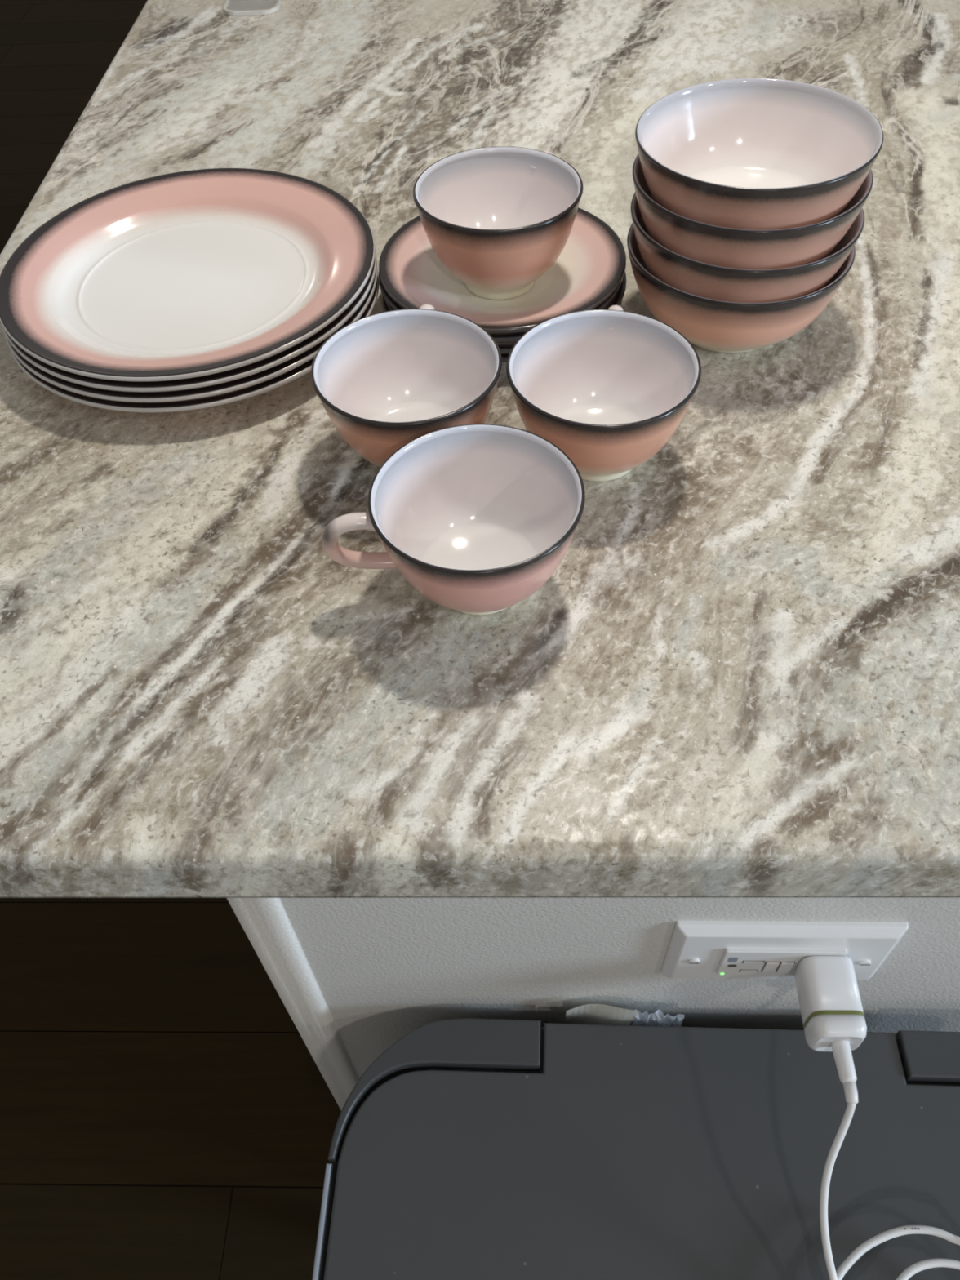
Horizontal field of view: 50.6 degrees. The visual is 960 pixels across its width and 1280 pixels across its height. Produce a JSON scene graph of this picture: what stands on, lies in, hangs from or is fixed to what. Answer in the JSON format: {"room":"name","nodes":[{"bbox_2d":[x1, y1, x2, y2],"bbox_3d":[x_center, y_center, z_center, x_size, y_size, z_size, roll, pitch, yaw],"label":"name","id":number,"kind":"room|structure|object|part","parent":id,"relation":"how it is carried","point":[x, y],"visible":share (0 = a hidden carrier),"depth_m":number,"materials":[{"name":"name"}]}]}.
{"room":"kitchen","nodes":[
{"label":"kitchen","id":0,"kind":"room"},
{"bbox_2d":[0,0,341,1279],"bbox_3d":[-1.059,-0.344,1.993,5.894,0.030,6.200,-1,51,2],"label":"floor","id":1,"kind":"structure","parent":0,"point":[165,1113],"depth_m":1.24,"materials":[{"name":"brown wood"}]},
{"bbox_3d":[0.145,0.606,0.804,0.400,0.535,0.290,0,51,3],"label":"stand","id":2,"kind":"object","parent":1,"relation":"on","visible":0},
{"bbox_2d":[312,1017,959,1279],"bbox_3d":[0.131,0.408,0.522,0.430,0.153,0.364,0,51,3],"label":"printer","id":3,"kind":"object","parent":2,"relation":"on","point":[467,1148],"visible":1,"depth_m":0.54,"materials":[{"name":"grey plastic"}]},
{"bbox_3d":[-0.085,0.381,0.480,0.003,0.029,0.237,0,51,3],"label":"trim","id":4,"kind":"part","parent":3,"relation":"part of","materials":[{"name":"silver metal"}]},
{"bbox_2d":[564,1004,637,1025],"bbox_3d":[0.070,0.225,0.600,0.040,0.057,0.005,2,51,4],"label":"paper scrap","id":5,"kind":"object","parent":3,"relation":"attached to","point":[588,1014],"visible":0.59,"depth_m":0.59,"materials":[{"name":"white paper"}]},
{"bbox_2d":[631,1008,684,1026],"bbox_3d":[0.103,0.224,0.595,0.031,0.042,0.003,-1,51,2],"label":"plastic wrapper","id":6,"kind":"object","parent":3,"relation":"attached to","point":[656,1019],"visible":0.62,"depth_m":0.59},
{"bbox_2d":[819,1040,959,1279],"bbox_3d":[0.211,0.310,0.452,0.093,0.076,0.235,-30,56,-20],"label":"charging cable","id":7,"kind":"object","parent":3,"relation":"on","point":[841,1049],"visible":1,"depth_m":0.49,"materials":[{"name":"plastic"}]},
{"bbox_2d":[226,897,959,1110],"bbox_3d":[0.477,-0.067,1.105,1.174,0.886,1.093,-1,51,2],"label":"wall","id":8,"kind":"structure","parent":0,"point":[353,976],"depth_m":0.56,"materials":[{"name":"paint"}]},
{"bbox_2d":[0,0,959,897],"bbox_3d":[0.312,-0.441,0.823,1.274,0.034,1.370,-1,51,2],"label":"countertop","id":9,"kind":"structure","parent":8,"relation":"on","point":[736,674],"depth_m":0.48,"materials":[{"name":"beige stone"}]},
{"bbox_2d":[8,267,378,412],"bbox_3d":[-0.172,-0.204,0.621,0.222,0.020,0.222,-17,52,-11],"label":"plate","id":10,"kind":"object","parent":9,"relation":"on","point":[259,388],"visible":0.07,"depth_m":0.55,"materials":[{"name":"ceramic"}]},
{"bbox_2d":[4,263,377,402],"bbox_3d":[-0.172,-0.209,0.617,0.222,0.021,0.222,-28,55,-19],"label":"plate","id":11,"kind":"object","parent":10,"relation":"on","point":[251,380],"visible":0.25,"depth_m":0.55,"materials":[{"name":"ceramic"}]},
{"bbox_2d":[1,250,377,391],"bbox_3d":[-0.172,-0.214,0.613,0.222,0.021,0.222,36,61,27],"label":"plate","id":12,"kind":"object","parent":11,"relation":"on","point":[295,351],"visible":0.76,"depth_m":0.55,"materials":[{"name":"ceramic"}]},
{"bbox_2d":[0,168,375,382],"bbox_3d":[-0.173,-0.219,0.609,0.222,0.022,0.222,-10,51,-6],"label":"plate","id":13,"kind":"object","parent":12,"relation":"on","point":[186,274],"visible":1,"depth_m":0.61,"materials":[{"name":"ceramic"}]},
{"bbox_2d":[223,0,283,15],"bbox_3d":[-0.211,-0.626,0.974,0.052,0.003,0.128,-1,51,2],"label":"plastic container","id":14,"kind":"object","parent":9,"relation":"on","point":[231,7],"visible":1,"depth_m":0.94,"materials":[{"name":"white plastic"}]},
{"bbox_3d":[-0.211,-0.626,0.974,0.047,0.001,0.123,-1,51,2],"label":"container panel","id":15,"kind":"part","parent":14,"relation":"part of","materials":[{"name":"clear plastic"}]},
{"bbox_2d":[311,303,502,466],"bbox_3d":[-0.037,-0.120,0.523,0.094,0.057,0.101,-28,55,-19],"label":"cup","id":16,"kind":"object","parent":9,"relation":"on","point":[387,380],"visible":0.74,"depth_m":0.53,"materials":[{"name":"ceramic"}]},
{"bbox_3d":[-0.029,-0.164,0.549,0.008,0.034,0.033,4,51,6],"label":"handle","id":17,"kind":"part","parent":16,"relation":"part of","materials":[{"name":"ceramic"}]},
{"bbox_2d":[321,423,585,615],"bbox_3d":[-0.004,-0.047,0.462,0.101,0.057,0.094,26,57,22],"label":"cup","id":18,"kind":"object","parent":9,"relation":"on","point":[477,518],"visible":1,"depth_m":0.47,"materials":[{"name":"pink ceramic"}]},
{"bbox_3d":[-0.054,-0.043,0.453,0.033,0.034,0.008,-7,51,-3],"label":"handle","id":19,"kind":"part","parent":18,"relation":"part of","materials":[{"name":"ceramic"}]},
{"bbox_2d":[382,293,622,362],"bbox_3d":[0.014,-0.210,0.620,0.146,0.015,0.146,9,52,10],"label":"saucer","id":20,"kind":"object","parent":9,"relation":"on","point":[504,356],"visible":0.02,"depth_m":0.60,"materials":[{"name":"ceramic"}]},
{"bbox_2d":[383,271,626,353],"bbox_3d":[0.015,-0.213,0.615,0.146,0.015,0.146,30,58,24],"label":"saucer","id":21,"kind":"object","parent":20,"relation":"on","point":[504,347],"visible":0.06,"depth_m":0.59,"materials":[{"name":"ceramic"}]},
{"bbox_2d":[377,273,622,342],"bbox_3d":[0.013,-0.219,0.611,0.146,0.015,0.146,31,59,25],"label":"saucer","id":22,"kind":"object","parent":21,"relation":"on","point":[506,337],"visible":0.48,"depth_m":0.58,"materials":[{"name":"ceramic"}]},
{"bbox_2d":[378,207,626,333],"bbox_3d":[0.013,-0.222,0.606,0.146,0.015,0.146,-25,54,-17],"label":"saucer","id":23,"kind":"object","parent":22,"relation":"on","point":[591,264],"visible":0.4,"depth_m":0.59,"materials":[{"name":"ceramic"}]},
{"bbox_2d":[413,146,582,299],"bbox_3d":[0.014,-0.233,0.583,0.101,0.057,0.094,-17,52,-11],"label":"cup","id":24,"kind":"object","parent":23,"relation":"on","point":[498,219],"visible":1,"depth_m":0.58,"materials":[{"name":"ceramic"}]},
{"bbox_3d":[0.036,-0.273,0.606,0.008,0.034,0.033,22,55,19],"label":"handle","id":25,"kind":"part","parent":24,"relation":"part of","materials":[{"name":"ceramic"}]},
{"bbox_2d":[506,305,701,481],"bbox_3d":[0.059,-0.118,0.516,0.094,0.057,0.101,-25,54,-17],"label":"cup","id":26,"kind":"object","parent":9,"relation":"on","point":[610,388],"visible":0.93,"depth_m":0.52,"materials":[{"name":"ceramic"}]},
{"bbox_3d":[0.071,-0.161,0.542,0.008,0.034,0.033,7,52,9],"label":"handle","id":27,"kind":"part","parent":26,"relation":"part of","materials":[{"name":"ceramic"}]},
{"bbox_2d":[626,222,855,352],"bbox_3d":[0.146,-0.207,0.588,0.125,0.051,0.125,-14,52,-8],"label":"bowl","id":28,"kind":"object","parent":9,"relation":"on","point":[708,324],"visible":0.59,"depth_m":0.55,"materials":[{"name":"glazed ceramic"}]},
{"bbox_2d":[630,192,864,302],"bbox_3d":[0.146,-0.220,0.574,0.125,0.052,0.125,-2,51,2],"label":"bowl","id":29,"kind":"object","parent":28,"relation":"on","point":[685,274],"visible":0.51,"depth_m":0.53,"materials":[{"name":"glazed ceramic"}]},
{"bbox_2d":[631,154,873,270],"bbox_3d":[0.145,-0.234,0.560,0.125,0.052,0.125,11,52,11],"label":"bowl","id":30,"kind":"object","parent":29,"relation":"on","point":[726,247],"visible":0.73,"depth_m":0.52,"materials":[{"name":"glazed ceramic"}]},
{"bbox_2d":[635,78,883,230],"bbox_3d":[0.144,-0.248,0.544,0.125,0.053,0.125,-18,53,-12],"label":"bowl","id":31,"kind":"object","parent":30,"relation":"on","point":[738,153],"visible":0.84,"depth_m":0.56,"materials":[{"name":"glazed ceramic"}]},
{"bbox_2d":[661,920,908,980],"bbox_3d":[0.155,0.164,0.526,0.114,0.066,0.009,0,51,2],"label":"outlet","id":32,"kind":"object","parent":8,"relation":"attached to","point":[696,949],"visible":0.97,"depth_m":0.51,"materials":[{"name":"white plastic"}]},
{"bbox_2d":[715,947,847,975],"bbox_3d":[0.155,0.166,0.525,0.061,0.032,0.003,-1,51,2],"label":"receptacle","id":33,"kind":"object","parent":32,"relation":"attached to","point":[729,961],"depth_m":0.52,"materials":[{"name":"white plastic"}]},
{"bbox_2d":[794,955,866,1051],"bbox_3d":[0.176,0.183,0.512,0.027,0.029,0.040,-1,51,2],"label":"charger","id":34,"kind":"object","parent":32,"relation":"attached to","point":[831,1008],"visible":1,"depth_m":0.50,"materials":[{"name":"white plastic"}]}
]}

